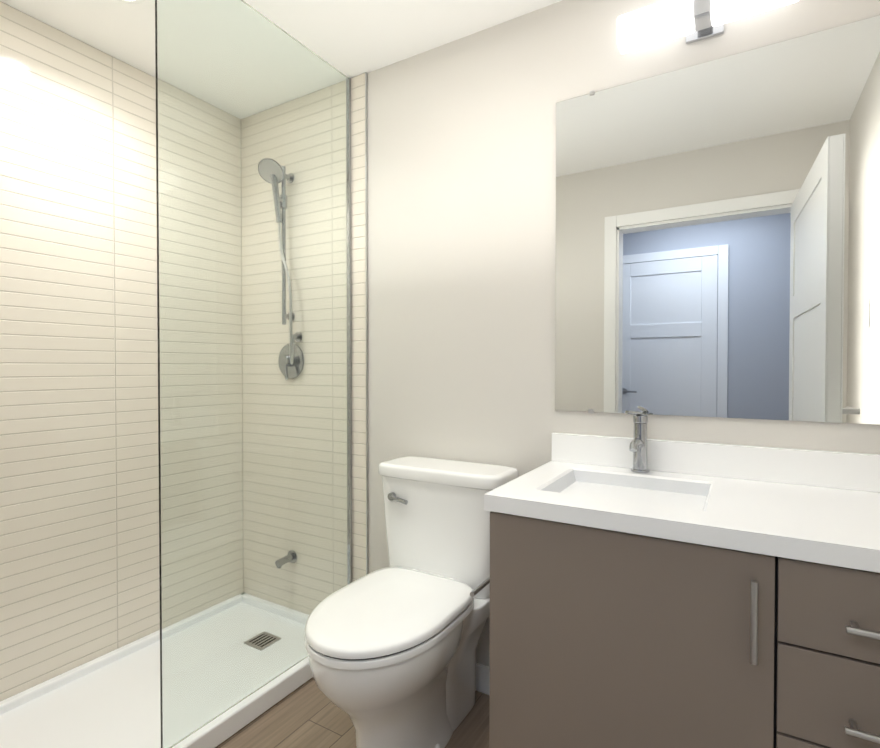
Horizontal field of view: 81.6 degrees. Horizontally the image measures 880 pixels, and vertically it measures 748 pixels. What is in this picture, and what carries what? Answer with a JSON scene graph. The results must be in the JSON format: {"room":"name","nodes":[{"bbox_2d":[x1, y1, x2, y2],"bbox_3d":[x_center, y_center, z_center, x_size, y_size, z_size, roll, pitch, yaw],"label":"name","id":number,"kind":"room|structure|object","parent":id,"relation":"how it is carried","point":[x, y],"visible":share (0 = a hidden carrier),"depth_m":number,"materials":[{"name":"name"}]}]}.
{"room":"bathroom","nodes":[
{"label":"bathroom","id":0,"kind":"room"},
{"bbox_2d":[0,0,561,77],"bbox_3d":[-0.273,-1.280,1.202,2.820,0.060,1.780,0,1,31],"label":"ceiling","id":1,"kind":"structure","parent":0,"point":[351,38],"depth_m":1.83,"materials":[{"name":"white paint"}]},
{"bbox_2d":[117,0,144,3],"bbox_3d":[-1.039,-1.252,1.656,0.150,0.005,0.150,0,1,31],"label":"recessed light","id":2,"kind":"object","parent":1,"relation":"in","point":[133,1],"visible":1,"depth_m":1.72,"materials":[{"name":"white paint"}]},
{"bbox_2d":[216,677,489,747],"bbox_3d":[-0.273,1.220,1.237,2.820,0.060,1.780,0,1,31],"label":"floor","id":3,"kind":"structure","parent":0,"point":[308,714],"depth_m":1.71,"materials":[{"name":"brown wood"}]},
{"bbox_2d":[0,630,312,747],"bbox_3d":[-1.072,1.145,1.718,0.736,0.074,1.547,0,1,31],"label":"shower tray","id":4,"kind":"object","parent":3,"relation":"on","point":[111,699],"visible":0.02,"depth_m":1.74,"materials":[{"name":"white plastic"}]},
{"bbox_2d":[155,0,351,747],"bbox_3d":[-0.602,-0.075,1.835,0.022,2.361,0.836,0,1,31],"label":"glass","id":5,"kind":"object","parent":4,"relation":"on","point":[253,182],"visible":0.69,"depth_m":1.73,"materials":[{"name":"clear glass"}]},
{"bbox_2d":[305,456,517,747],"bbox_3d":[-0.108,0.756,1.607,0.492,0.856,0.735,0,1,31],"label":"toilet","id":6,"kind":"object","parent":3,"relation":"on","point":[392,650],"visible":0.92,"depth_m":1.57,"materials":[{"name":"white ceramic"}]},
{"bbox_2d":[484,432,879,747],"bbox_3d":[0.673,0.698,1.252,1.000,0.983,0.572,0,1,31],"label":"bathroom vanity","id":7,"kind":"object","parent":3,"relation":"on","point":[683,594],"visible":1,"depth_m":1.11,"materials":[{"name":"brown laminate"}]},
{"bbox_2d":[470,576,489,596],"bbox_3d":[0.148,0.578,1.398,0.067,0.044,0.162,0,1,31],"label":"toilet paper holder","id":8,"kind":"object","parent":7,"relation":"attached to","point":[479,588],"visible":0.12,"depth_m":1.38,"materials":[{"name":"silver metal"}]},
{"bbox_2d":[625,410,649,472],"bbox_3d":[0.578,0.203,1.511,0.054,0.189,0.154,1,1,39],"label":"faucet","id":9,"kind":"object","parent":7,"relation":"on","point":[638,446],"visible":1,"depth_m":1.53,"materials":[{"name":"silver metal"}]},
{"bbox_2d":[368,0,879,666],"bbox_3d":[0.155,-0.040,1.942,2.820,2.440,0.100,0,1,31],"label":"wall","id":10,"kind":"structure","parent":0,"point":[460,248],"depth_m":1.86,"materials":[{"name":"white paint"}]},
{"bbox_2d":[351,73,365,581],"bbox_3d":[-0.652,-0.045,2.357,0.792,2.439,0.008,0,1,31],"label":"wall tile","id":11,"kind":"structure","parent":10,"relation":"attached to","point":[358,278],"depth_m":2.17,"materials":[{"name":"beige tile"}]},
{"bbox_2d":[365,72,368,574],"bbox_3d":[-0.309,-0.042,2.154,0.006,2.439,0.009,0,1,31],"label":"trim","id":12,"kind":"structure","parent":10,"relation":"attached to","point":[366,249],"depth_m":2.15,"materials":[{"name":"silver metal"}]},
{"bbox_2d":[476,663,489,694],"bbox_3d":[0.042,1.130,1.960,0.812,0.100,0.012,0,1,31],"label":"baseboard","id":13,"kind":"structure","parent":10,"relation":"attached to","point":[482,678],"depth_m":1.87,"materials":[{"name":"white paint"}]},
{"bbox_2d":[617,0,798,53],"bbox_3d":[0.744,-1.029,1.441,0.450,0.107,0.134,0,1,31],"label":"sconce","id":14,"kind":"object","parent":10,"relation":"attached to","point":[691,20],"visible":1,"depth_m":1.44,"materials":[{"name":"white glass"}]},
{"bbox_2d":[555,15,879,423],"bbox_3d":[0.815,-0.393,1.481,0.980,1.052,0.008,0,1,31],"label":"mirror","id":15,"kind":"object","parent":10,"relation":"attached to","point":[717,237],"visible":1,"depth_m":1.47,"materials":[{"name":"silver mirror"}]},
{"bbox_3d":[-1.468,-0.039,1.870,0.100,2.440,1.680,0,1,31],"label":"wall","id":16,"kind":"structure","parent":0,"visible":0},
{"bbox_2d":[0,1,159,700],"bbox_3d":[-1.391,-0.039,1.894,0.008,2.439,1.559,0,1,31],"label":"wall tile","id":17,"kind":"structure","parent":16,"relation":"attached to","point":[79,521],"depth_m":1.92,"materials":[{"name":"beige tile"}]}
]}

